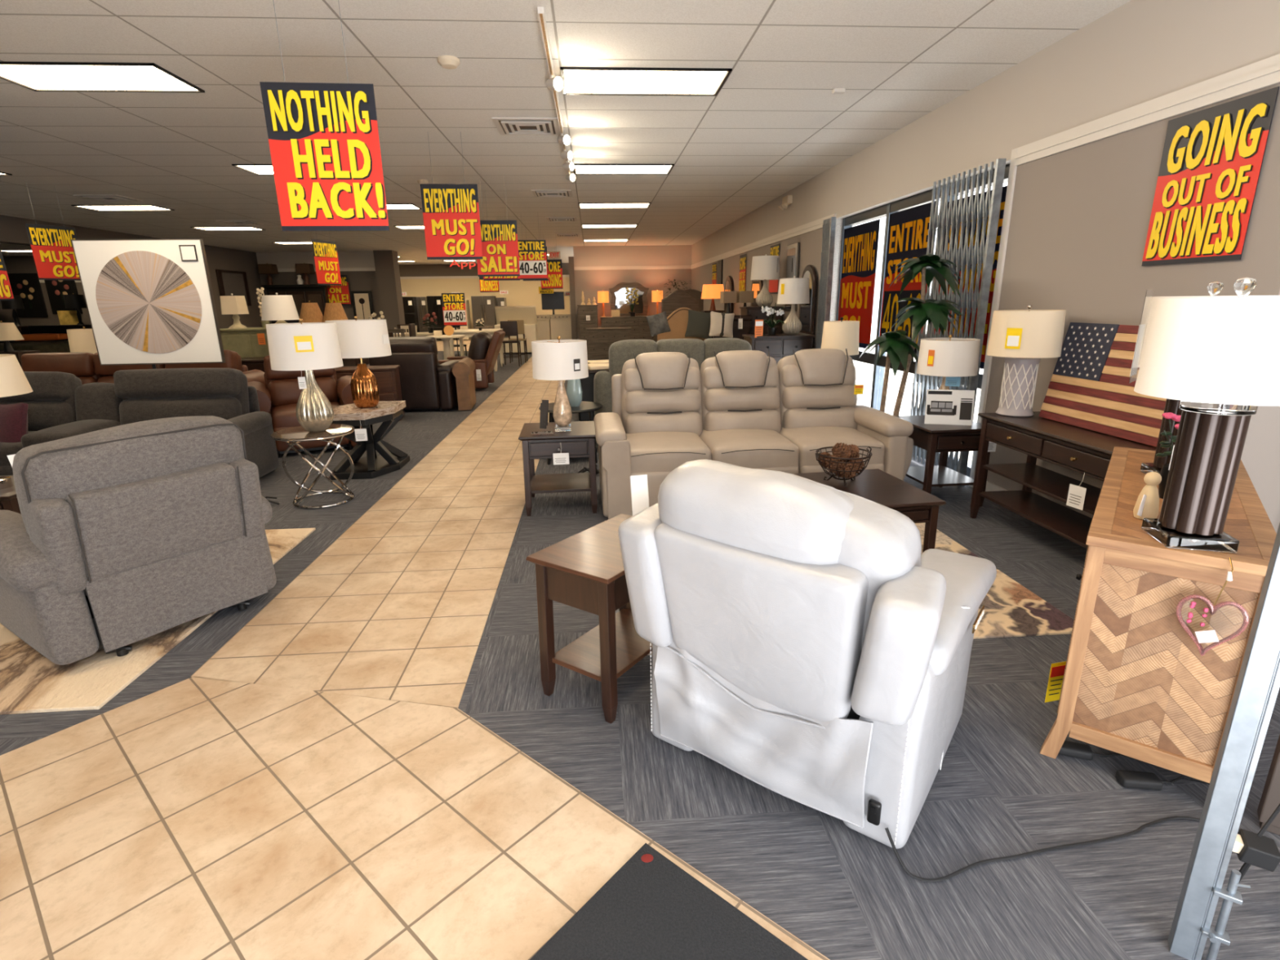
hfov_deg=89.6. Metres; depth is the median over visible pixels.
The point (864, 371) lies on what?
ground
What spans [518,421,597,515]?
end table
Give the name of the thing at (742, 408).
reclining sofa
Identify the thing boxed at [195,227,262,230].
diffuser
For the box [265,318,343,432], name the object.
table lamp
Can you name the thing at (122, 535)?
recliner
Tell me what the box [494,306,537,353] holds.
wall
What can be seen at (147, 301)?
print
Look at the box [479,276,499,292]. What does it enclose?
sale sign
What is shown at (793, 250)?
wall mirror
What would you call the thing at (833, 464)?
pine cone
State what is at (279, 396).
recliner
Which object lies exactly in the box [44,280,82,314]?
framed picture
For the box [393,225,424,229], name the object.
recessed light
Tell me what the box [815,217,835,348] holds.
gate
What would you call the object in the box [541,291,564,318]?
television
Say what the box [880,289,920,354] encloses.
print
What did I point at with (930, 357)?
print
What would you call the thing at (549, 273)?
print
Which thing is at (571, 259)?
wall partition
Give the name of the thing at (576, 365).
print
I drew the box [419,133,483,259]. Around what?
sale sign
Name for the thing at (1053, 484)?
shelf
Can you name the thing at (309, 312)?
table lamp
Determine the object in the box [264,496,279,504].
coiled cable
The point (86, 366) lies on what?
sofa
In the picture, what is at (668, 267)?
trim
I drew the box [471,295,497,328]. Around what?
refrigerator
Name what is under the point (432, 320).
artificial flowers
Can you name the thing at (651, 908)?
door mat
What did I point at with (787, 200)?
emergency light
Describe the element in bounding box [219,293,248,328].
table lamp
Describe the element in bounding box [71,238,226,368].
picture
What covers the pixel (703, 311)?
dresser
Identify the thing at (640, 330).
dresser
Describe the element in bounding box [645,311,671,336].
throw pillow
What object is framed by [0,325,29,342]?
headboard
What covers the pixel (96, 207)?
recessed light
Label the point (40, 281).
trim
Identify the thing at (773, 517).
headrest cover
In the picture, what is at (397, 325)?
dining chair
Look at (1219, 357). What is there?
table lamp
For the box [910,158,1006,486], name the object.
vertical blinds
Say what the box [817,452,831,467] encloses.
pine cone
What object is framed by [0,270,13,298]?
print
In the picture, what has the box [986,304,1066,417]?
table lamp
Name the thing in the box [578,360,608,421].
bench
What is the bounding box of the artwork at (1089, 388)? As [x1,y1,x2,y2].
[1039,322,1166,447]
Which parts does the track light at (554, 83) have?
bulb, bulb, bulb, bulb, bulb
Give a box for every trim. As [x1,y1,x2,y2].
[39,280,80,282]
[277,267,375,271]
[400,275,568,279]
[573,265,690,270]
[690,213,833,269]
[829,147,1017,487]
[1014,53,1279,165]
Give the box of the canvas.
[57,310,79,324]
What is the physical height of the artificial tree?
2.142 m
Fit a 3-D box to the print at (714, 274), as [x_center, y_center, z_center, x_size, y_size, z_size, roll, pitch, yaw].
[1.892,-4.997,16.444,0.001,0.532,0.580,-2,16,-4]
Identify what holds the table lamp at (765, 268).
on the dresser at (756, 313)
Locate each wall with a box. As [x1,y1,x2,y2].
[0,265,20,323]
[3,255,90,325]
[151,237,262,328]
[255,251,381,323]
[399,262,570,328]
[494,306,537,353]
[573,244,691,339]
[691,0,1279,518]
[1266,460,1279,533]
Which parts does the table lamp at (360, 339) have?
lamp shade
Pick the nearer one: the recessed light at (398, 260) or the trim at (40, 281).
the trim at (40, 281)
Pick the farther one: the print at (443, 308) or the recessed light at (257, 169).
the print at (443, 308)
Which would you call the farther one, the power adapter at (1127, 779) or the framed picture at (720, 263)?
the framed picture at (720, 263)
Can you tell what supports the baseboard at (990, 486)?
attached to the wall at (1080, 216)
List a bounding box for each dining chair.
[387,328,404,337]
[387,332,393,337]
[396,324,408,332]
[400,325,417,337]
[452,325,466,356]
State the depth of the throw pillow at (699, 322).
10.74 m
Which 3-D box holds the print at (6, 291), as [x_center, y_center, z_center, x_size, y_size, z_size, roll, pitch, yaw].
[-9.590,-2.985,9.404,0.505,0.631,0.003,-10,18,-31]
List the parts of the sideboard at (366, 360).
drawer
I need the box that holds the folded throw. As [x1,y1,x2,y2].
[14,333,67,341]
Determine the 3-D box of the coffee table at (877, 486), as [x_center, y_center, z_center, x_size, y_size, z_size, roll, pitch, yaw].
[0.998,0.281,3.787,1.219,0.470,0.720,-3,16,-9]
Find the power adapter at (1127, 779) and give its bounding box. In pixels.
[1115,769,1209,790]
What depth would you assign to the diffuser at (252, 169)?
7.92 m
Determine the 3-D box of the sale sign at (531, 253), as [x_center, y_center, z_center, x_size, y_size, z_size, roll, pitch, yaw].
[-2.067,-4.439,12.229,0.560,1.211,0.012,-2,16,-6]
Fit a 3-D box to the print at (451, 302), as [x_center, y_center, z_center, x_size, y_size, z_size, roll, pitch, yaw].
[-4.651,-4.439,16.102,0.494,0.370,0.003,-2,16,-6]
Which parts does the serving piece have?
platter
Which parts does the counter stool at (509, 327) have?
leg, backrest, seat, leg, leg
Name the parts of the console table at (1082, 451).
leg, drawer, leg, knob, drawer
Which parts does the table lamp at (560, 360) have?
lamp shade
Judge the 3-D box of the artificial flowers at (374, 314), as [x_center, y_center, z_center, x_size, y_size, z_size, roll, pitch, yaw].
[-7.230,-4.332,17.711,0.442,0.598,0.381,-2,16,-4]
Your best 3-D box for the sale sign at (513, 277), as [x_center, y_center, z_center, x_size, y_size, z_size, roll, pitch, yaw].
[-2.152,-3.719,9.819,0.560,1.298,0.010,-2,16,-4]
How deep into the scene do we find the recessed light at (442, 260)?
25.78 m
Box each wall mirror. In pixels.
[608,282,648,315]
[724,275,733,313]
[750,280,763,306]
[784,242,799,311]
[798,264,817,334]
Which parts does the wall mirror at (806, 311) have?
glass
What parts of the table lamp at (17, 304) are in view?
lamp shade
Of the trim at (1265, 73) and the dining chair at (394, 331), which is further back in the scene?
the dining chair at (394, 331)
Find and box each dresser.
[0,350,39,368]
[241,356,355,372]
[577,304,598,352]
[586,327,631,359]
[600,315,657,342]
[701,310,724,337]
[739,306,783,333]
[742,333,815,364]
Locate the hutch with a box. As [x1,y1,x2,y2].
[261,284,330,324]
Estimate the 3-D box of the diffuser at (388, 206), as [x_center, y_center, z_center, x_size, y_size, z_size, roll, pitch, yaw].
[-4.480,-4.717,11.109,1.206,0.006,0.566,-2,16,-4]
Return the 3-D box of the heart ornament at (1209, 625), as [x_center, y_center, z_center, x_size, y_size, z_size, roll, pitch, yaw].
[1.648,0.367,1.852,0.159,0.307,0.033,11,20,37]
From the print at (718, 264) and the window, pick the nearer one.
the window
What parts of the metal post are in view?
drop rod, rod handle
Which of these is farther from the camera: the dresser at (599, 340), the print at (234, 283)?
the print at (234, 283)
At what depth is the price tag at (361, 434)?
5.78 m
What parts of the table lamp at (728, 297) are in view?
lamp shade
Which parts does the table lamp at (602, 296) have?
lamp shade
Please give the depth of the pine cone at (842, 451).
3.76 m
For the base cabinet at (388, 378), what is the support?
on the floor
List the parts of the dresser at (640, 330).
drawer, drawer, drawer, drawer, drawer, drawer, drawer, drawer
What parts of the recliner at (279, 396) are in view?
backrest, panel, seat, panel, arm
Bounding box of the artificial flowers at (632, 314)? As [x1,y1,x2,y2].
[626,287,638,316]
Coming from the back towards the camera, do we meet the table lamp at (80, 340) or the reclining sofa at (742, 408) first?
the table lamp at (80, 340)
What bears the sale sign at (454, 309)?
on the floor
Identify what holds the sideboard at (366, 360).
on the floor
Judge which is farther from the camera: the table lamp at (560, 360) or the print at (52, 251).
the print at (52, 251)
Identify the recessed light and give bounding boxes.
[0,61,204,93]
[0,171,12,175]
[1,249,31,252]
[71,204,174,210]
[190,226,265,231]
[231,164,273,175]
[271,241,311,244]
[386,203,422,209]
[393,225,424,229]
[398,260,416,262]
[442,260,476,261]
[560,66,732,96]
[573,164,674,174]
[577,202,650,208]
[581,223,638,227]
[582,239,628,241]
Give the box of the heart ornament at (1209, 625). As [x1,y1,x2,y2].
[1176,557,1248,655]
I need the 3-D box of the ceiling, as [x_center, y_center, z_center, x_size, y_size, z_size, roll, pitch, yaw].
[-8.655,-5.239,13.033,22.000,0.080,31.700,-2,16,-4]
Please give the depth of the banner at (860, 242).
7.72 m
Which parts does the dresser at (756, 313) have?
drawer, drawer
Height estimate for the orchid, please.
0.441 m
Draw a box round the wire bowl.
[815,446,872,487]
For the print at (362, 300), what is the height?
0.963 m
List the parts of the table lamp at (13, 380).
lamp shade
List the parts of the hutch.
door, crown, pane, door, door, pane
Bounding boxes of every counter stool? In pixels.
[408,323,416,336]
[499,320,521,366]
[507,320,528,363]
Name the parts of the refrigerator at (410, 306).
door, door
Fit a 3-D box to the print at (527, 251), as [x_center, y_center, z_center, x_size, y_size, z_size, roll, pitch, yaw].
[-2.059,-4.352,12.254,0.494,0.330,0.003,-2,16,-6]
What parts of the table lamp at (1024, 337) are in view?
lamp shade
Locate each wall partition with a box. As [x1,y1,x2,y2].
[373,250,404,332]
[568,256,577,339]
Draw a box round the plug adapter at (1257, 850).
[1232,804,1279,882]
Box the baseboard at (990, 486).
[985,480,1007,491]
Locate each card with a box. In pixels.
[6,453,15,466]
[499,290,508,294]
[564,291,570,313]
[630,474,648,515]
[924,389,974,425]
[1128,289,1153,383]
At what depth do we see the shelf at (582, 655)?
2.64 m
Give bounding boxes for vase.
[296,275,303,284]
[566,378,582,406]
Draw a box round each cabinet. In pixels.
[219,327,269,358]
[334,364,404,420]
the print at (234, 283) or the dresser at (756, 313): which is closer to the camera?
the dresser at (756, 313)
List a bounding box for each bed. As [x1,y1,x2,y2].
[0,324,92,352]
[657,307,706,341]
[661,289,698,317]
[663,289,703,311]
[713,315,752,339]
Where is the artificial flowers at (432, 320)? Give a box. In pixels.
[422,311,437,333]
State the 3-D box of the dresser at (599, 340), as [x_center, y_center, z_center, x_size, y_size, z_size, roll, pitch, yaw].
[-0.853,-3.782,17.828,1.250,0.820,0.494,-2,16,-4]
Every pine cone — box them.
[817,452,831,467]
[826,454,844,472]
[831,442,851,461]
[835,462,845,477]
[840,463,856,478]
[848,444,859,457]
[848,457,864,473]
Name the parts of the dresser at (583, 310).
drawer, drawer, drawer, drawer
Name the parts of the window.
rail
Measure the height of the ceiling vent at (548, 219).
0.026 m
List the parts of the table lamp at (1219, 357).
lamp shade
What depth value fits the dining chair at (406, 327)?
17.23 m
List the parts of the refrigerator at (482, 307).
door, door, door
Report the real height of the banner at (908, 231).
1.440 m
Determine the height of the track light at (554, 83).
0.150 m
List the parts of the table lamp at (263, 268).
lamp shade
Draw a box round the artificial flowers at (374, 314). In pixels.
[368,311,384,319]
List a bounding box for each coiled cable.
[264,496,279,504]
[577,464,599,474]
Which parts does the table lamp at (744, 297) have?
lamp shade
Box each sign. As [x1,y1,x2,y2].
[0,249,14,300]
[25,183,80,280]
[259,0,389,231]
[311,231,342,285]
[327,275,351,305]
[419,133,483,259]
[441,293,466,356]
[476,180,519,276]
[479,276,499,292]
[483,191,519,280]
[517,219,547,279]
[523,224,548,280]
[538,286,553,293]
[541,246,563,288]
[548,248,560,258]
[611,310,619,316]
[711,262,716,284]
[738,253,746,291]
[768,243,780,293]
[1142,86,1279,266]
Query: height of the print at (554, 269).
0.602 m
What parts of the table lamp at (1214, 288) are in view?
lamp shade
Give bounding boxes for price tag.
[257,333,266,344]
[297,372,306,389]
[354,421,367,441]
[475,369,481,381]
[552,442,568,464]
[586,315,590,320]
[737,318,742,328]
[754,320,763,337]
[853,384,863,394]
[945,377,960,386]
[987,441,996,452]
[1044,661,1066,702]
[1066,472,1086,510]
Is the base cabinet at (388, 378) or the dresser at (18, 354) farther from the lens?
the dresser at (18, 354)
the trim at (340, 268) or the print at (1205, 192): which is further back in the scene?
the trim at (340, 268)
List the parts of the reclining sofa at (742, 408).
arm, panel, arm, backrest, seat, backrest, seat, backrest, seat, arm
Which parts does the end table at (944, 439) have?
leg, leg, drawer, leg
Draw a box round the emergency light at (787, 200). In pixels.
[778,195,792,209]
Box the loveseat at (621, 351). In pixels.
[593,337,751,416]
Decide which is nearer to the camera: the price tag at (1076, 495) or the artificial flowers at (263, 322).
the price tag at (1076, 495)
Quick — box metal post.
[1168,523,1279,959]
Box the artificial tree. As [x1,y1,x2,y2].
[658,279,691,296]
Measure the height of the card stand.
0.233 m
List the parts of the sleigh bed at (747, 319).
headboard panel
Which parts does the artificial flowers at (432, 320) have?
pot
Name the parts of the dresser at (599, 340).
drawer, drawer, drawer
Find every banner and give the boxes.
[837,218,879,349]
[878,200,936,354]
[934,186,1007,368]
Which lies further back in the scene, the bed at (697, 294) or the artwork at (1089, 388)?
the bed at (697, 294)
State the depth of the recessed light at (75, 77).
4.68 m
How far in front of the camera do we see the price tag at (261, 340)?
9.39 m
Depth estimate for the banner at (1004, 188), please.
5.33 m
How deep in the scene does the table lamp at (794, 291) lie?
8.89 m
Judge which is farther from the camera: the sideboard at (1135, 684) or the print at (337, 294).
the print at (337, 294)
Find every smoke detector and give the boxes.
[417,179,428,183]
[437,55,459,69]
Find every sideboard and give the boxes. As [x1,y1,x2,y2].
[355,357,368,366]
[1040,446,1276,782]
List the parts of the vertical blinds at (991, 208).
post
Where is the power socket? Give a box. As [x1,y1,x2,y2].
[866,799,881,825]
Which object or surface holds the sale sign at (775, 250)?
attached to the wall at (1080, 216)
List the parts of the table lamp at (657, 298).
lamp shade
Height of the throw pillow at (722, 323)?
0.418 m
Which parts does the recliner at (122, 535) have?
arm, panel, arm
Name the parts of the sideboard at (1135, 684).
leg, door, knob, rail, chevron panel, rail, leg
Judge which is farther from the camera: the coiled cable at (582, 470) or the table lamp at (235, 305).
the table lamp at (235, 305)
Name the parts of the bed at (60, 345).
mattress, headboard, headboard trim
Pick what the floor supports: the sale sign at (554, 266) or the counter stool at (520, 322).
the counter stool at (520, 322)
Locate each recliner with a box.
[0,415,276,665]
[247,355,362,457]
[366,336,459,411]
[438,329,505,391]
[617,458,1266,882]
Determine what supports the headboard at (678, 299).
on the floor
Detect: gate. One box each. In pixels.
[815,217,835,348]
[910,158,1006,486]
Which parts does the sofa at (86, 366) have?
backrest, backrest, backrest, panel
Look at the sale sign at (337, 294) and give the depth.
20.61 m
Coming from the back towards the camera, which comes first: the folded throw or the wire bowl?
the folded throw
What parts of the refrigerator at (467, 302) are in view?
door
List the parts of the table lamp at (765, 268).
lamp shade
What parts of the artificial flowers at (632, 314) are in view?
pot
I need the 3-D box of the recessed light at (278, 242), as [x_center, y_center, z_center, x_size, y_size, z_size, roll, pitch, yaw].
[-9.163,-6.404,17.406,1.250,0.014,0.610,-2,16,-4]
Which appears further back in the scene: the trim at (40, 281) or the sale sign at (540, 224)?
the trim at (40, 281)
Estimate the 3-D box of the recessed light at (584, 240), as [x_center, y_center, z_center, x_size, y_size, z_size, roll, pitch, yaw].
[-0.951,-6.673,17.949,1.250,0.014,0.610,-2,16,-4]
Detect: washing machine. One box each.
[536,314,551,340]
[550,314,571,339]
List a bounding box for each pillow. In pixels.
[0,402,28,442]
[467,332,492,359]
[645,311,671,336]
[684,309,711,338]
[709,311,734,337]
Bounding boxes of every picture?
[7,273,48,317]
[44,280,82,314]
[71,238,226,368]
[215,269,251,306]
[351,290,373,319]
[717,259,723,284]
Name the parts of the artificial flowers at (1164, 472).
pot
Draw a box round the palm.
[859,253,962,416]
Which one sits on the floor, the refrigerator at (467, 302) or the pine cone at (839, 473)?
the refrigerator at (467, 302)
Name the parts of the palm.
crown, crown, crown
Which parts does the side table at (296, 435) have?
glass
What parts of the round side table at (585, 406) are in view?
leg, leg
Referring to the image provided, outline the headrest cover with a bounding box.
[657,458,853,564]
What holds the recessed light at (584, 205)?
in the ceiling
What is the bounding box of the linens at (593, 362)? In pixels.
[587,360,608,364]
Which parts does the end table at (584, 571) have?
leg, leg, leg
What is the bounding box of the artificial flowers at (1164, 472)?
[1155,412,1181,498]
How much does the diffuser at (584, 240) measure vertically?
0.006 m
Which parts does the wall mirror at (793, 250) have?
glass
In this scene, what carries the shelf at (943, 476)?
attached to the end table at (944, 439)
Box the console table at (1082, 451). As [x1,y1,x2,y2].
[970,411,1156,548]
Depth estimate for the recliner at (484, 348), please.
11.51 m
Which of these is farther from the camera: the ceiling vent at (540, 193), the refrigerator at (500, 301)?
the refrigerator at (500, 301)
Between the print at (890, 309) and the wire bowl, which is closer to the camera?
the wire bowl
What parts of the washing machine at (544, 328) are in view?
control panel, lid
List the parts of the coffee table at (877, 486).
drawer, leg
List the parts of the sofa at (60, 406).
panel, seat, backrest, backrest, backrest, panel, arm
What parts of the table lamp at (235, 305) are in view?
lamp shade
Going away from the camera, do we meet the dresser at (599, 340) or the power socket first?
the power socket
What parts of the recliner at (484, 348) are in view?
arm, arm, backrest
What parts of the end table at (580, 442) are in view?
leg, leg, drawer, leg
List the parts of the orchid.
pot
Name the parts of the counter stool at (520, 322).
leg, backrest, seat, leg, leg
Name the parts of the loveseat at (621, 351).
arm, panel, panel, panel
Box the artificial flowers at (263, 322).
[256,287,269,328]
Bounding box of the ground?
[853,322,983,464]
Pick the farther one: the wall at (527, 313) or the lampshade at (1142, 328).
the wall at (527, 313)
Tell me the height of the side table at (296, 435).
0.583 m
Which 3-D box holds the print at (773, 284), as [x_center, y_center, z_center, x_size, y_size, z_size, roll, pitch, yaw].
[2.297,-3.500,11.063,0.001,0.532,0.580,-2,16,-4]
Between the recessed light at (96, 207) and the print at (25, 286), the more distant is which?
the print at (25, 286)
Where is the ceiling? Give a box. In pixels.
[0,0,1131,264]
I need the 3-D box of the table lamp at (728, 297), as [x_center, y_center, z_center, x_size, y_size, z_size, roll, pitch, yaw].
[1.663,-3.324,12.105,0.270,0.496,0.270,-2,16,-4]
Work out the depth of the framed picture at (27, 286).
20.64 m
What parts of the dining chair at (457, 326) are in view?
backrest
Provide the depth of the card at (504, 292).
27.13 m
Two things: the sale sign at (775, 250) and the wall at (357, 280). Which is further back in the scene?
the wall at (357, 280)
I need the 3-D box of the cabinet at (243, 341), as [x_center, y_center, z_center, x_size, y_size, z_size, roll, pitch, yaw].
[-5.688,-1.666,9.732,0.900,1.231,0.503,-2,16,-4]
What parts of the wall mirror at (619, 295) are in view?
glass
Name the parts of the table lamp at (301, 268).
lamp shade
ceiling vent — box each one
[73,194,142,201]
[215,220,262,224]
[491,117,560,135]
[531,190,572,197]
[546,217,577,222]
[555,233,579,236]
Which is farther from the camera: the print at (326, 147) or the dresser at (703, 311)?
the dresser at (703, 311)
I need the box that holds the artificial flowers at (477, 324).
[475,318,484,330]
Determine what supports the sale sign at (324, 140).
hanging from the ceiling
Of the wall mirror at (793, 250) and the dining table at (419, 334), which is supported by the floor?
the dining table at (419, 334)
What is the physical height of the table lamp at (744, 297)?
0.496 m
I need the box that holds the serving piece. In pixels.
[433,324,453,336]
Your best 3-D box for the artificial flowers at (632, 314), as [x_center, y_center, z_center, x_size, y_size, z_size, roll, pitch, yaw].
[-0.229,-5.450,19.697,0.405,0.871,0.212,-2,16,-4]
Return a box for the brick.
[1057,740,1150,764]
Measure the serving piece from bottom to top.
0.201 m
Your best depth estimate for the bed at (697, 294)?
18.14 m
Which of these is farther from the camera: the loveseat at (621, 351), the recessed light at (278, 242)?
the recessed light at (278, 242)
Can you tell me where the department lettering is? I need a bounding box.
[449,260,475,268]
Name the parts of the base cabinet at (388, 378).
drawer, drawer, drawer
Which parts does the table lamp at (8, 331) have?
lamp shade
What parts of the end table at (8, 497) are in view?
leg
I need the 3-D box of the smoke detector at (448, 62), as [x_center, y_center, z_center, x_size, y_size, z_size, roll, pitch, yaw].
[-1.322,-2.882,4.458,0.150,0.050,0.150,-2,16,-4]
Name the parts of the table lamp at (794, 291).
lamp shade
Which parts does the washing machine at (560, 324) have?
lid, control panel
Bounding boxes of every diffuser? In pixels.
[1,250,31,252]
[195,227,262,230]
[237,165,273,173]
[275,242,311,244]
[386,204,418,208]
[395,226,424,228]
[584,240,627,241]
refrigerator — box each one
[402,296,419,332]
[416,297,429,332]
[426,296,445,340]
[453,299,471,340]
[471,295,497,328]
[495,297,506,306]
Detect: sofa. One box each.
[0,368,279,477]
[21,349,265,384]
[593,348,913,519]
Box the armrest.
[452,357,475,410]
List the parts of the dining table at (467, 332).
leg, leg, leg, leg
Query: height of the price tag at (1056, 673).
0.170 m
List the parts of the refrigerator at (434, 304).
door, door, door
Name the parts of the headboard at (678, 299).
headboard trim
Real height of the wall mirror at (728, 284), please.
1.000 m
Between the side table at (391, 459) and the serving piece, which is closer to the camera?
the side table at (391, 459)
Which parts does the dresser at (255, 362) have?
drawer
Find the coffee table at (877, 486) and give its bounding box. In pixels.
[792,468,946,552]
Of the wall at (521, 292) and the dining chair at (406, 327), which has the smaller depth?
the dining chair at (406, 327)
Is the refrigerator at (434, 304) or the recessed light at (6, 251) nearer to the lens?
the recessed light at (6, 251)
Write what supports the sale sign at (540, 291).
hanging from the ceiling
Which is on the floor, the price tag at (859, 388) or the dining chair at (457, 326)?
the dining chair at (457, 326)
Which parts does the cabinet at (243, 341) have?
door, door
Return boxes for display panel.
[1257,734,1279,835]
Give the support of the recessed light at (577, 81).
in the ceiling
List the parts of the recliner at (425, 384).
panel, backrest, arm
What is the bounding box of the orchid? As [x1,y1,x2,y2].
[761,302,784,335]
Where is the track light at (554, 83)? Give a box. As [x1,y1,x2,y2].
[537,7,575,182]
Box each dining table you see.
[393,332,437,356]
[426,334,465,359]
[448,328,503,371]
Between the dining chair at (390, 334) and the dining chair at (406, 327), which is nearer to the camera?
the dining chair at (390, 334)
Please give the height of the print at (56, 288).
1.161 m
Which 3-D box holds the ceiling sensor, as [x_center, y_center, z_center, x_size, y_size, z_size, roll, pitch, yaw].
[1.608,-3.144,5.210,0.090,0.030,0.060,-2,16,-4]
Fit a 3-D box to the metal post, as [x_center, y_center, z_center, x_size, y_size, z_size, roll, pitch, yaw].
[1.321,0.050,1.240,0.101,2.300,0.065,9,19,33]
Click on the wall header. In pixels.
(13, 230)
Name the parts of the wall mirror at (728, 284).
glass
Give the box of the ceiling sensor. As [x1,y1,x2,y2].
[831,88,845,94]
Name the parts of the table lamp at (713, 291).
lamp shade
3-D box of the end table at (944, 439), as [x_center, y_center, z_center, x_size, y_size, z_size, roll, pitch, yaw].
[2.336,-0.155,5.064,0.519,0.610,0.620,-2,16,-6]
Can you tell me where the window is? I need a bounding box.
[835,164,1009,477]
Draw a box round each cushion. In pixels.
[12,415,244,533]
[837,489,921,651]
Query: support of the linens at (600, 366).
on the bench
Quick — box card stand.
[530,400,553,435]
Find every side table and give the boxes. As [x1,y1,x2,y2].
[271,423,354,509]
[330,400,409,479]
[538,400,602,464]
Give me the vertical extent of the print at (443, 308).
0.532 m
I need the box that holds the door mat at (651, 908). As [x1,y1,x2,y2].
[529,843,808,959]
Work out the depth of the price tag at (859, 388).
5.11 m
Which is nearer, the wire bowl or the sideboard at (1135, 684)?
the sideboard at (1135, 684)
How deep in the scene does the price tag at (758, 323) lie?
8.84 m
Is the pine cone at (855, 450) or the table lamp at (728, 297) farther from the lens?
the table lamp at (728, 297)
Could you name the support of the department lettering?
hanging from the ceiling
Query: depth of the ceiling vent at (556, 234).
16.22 m
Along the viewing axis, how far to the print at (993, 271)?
5.36 m
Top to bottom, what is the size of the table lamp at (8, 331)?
0.536 m
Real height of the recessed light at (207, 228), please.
0.014 m
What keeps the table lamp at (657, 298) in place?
on the dresser at (640, 330)
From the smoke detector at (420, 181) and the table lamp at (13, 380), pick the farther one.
the smoke detector at (420, 181)
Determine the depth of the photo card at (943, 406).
4.85 m
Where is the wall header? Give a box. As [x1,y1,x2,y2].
[0,214,151,245]
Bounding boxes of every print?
[0,255,12,297]
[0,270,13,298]
[11,275,42,314]
[31,228,79,277]
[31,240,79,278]
[48,280,75,311]
[95,250,201,353]
[221,272,247,303]
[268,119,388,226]
[271,91,386,219]
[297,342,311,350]
[314,243,337,283]
[314,253,341,284]
[327,282,350,303]
[354,293,370,319]
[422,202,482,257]
[425,189,478,255]
[442,302,466,324]
[444,294,464,310]
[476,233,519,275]
[480,225,518,272]
[480,280,498,291]
[483,275,519,279]
[518,241,544,260]
[518,252,547,278]
[541,268,563,288]
[542,262,561,287]
[574,363,579,369]
[711,272,716,284]
[717,263,720,284]
[738,266,746,291]
[768,280,777,292]
[837,273,875,344]
[878,272,927,346]
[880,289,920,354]
[928,355,933,364]
[934,268,996,362]
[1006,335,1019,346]
[1142,129,1269,261]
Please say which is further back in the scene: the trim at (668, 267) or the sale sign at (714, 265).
the trim at (668, 267)
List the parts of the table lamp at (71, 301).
lamp shade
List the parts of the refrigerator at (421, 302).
door, door, door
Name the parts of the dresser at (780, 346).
drawer, drawer, drawer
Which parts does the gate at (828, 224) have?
post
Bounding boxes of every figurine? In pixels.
[581,290,585,305]
[586,297,591,305]
[1133,471,1161,519]
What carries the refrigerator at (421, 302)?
on the floor
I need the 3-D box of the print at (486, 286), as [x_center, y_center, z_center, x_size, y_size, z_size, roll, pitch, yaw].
[-4.448,-5.907,18.997,0.505,0.652,0.003,-2,16,-4]
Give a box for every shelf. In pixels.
[530,472,591,493]
[551,608,652,681]
[905,465,973,486]
[978,489,1092,548]
[982,462,1101,515]
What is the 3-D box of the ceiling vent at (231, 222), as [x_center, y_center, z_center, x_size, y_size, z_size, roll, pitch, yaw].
[-8.045,-5.168,12.943,0.600,0.026,0.600,-2,16,-4]
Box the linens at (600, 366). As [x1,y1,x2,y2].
[587,363,608,370]
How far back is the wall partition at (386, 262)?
20.63 m
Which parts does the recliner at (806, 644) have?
arm, panel, arm, control panel, power cord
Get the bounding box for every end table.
[0,475,21,514]
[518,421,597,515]
[525,513,652,723]
[896,415,990,506]
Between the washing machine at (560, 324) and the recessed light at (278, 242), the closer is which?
the recessed light at (278, 242)
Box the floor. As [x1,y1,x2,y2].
[0,339,1279,959]
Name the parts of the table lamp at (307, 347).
lamp shade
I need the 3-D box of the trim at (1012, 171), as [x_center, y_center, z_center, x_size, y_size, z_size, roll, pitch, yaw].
[2.691,-1.677,6.834,0.120,2.580,3.720,-2,16,-4]
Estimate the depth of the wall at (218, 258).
19.15 m
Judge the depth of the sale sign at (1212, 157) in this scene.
3.25 m
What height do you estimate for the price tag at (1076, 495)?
0.200 m
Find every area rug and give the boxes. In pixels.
[0,528,315,714]
[647,522,1074,655]
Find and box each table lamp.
[0,295,25,325]
[0,320,24,351]
[0,354,32,489]
[62,293,86,324]
[66,326,97,353]
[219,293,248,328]
[257,262,278,284]
[261,293,299,323]
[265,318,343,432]
[295,262,315,284]
[298,301,323,322]
[322,301,347,322]
[324,315,391,408]
[531,336,588,431]
[597,290,608,316]
[651,289,662,314]
[701,282,724,310]
[720,289,737,313]
[737,288,754,306]
[750,253,779,306]
[777,275,809,334]
[821,317,859,355]
[915,334,980,390]
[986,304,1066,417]
[1133,276,1279,552]
[1138,281,1279,474]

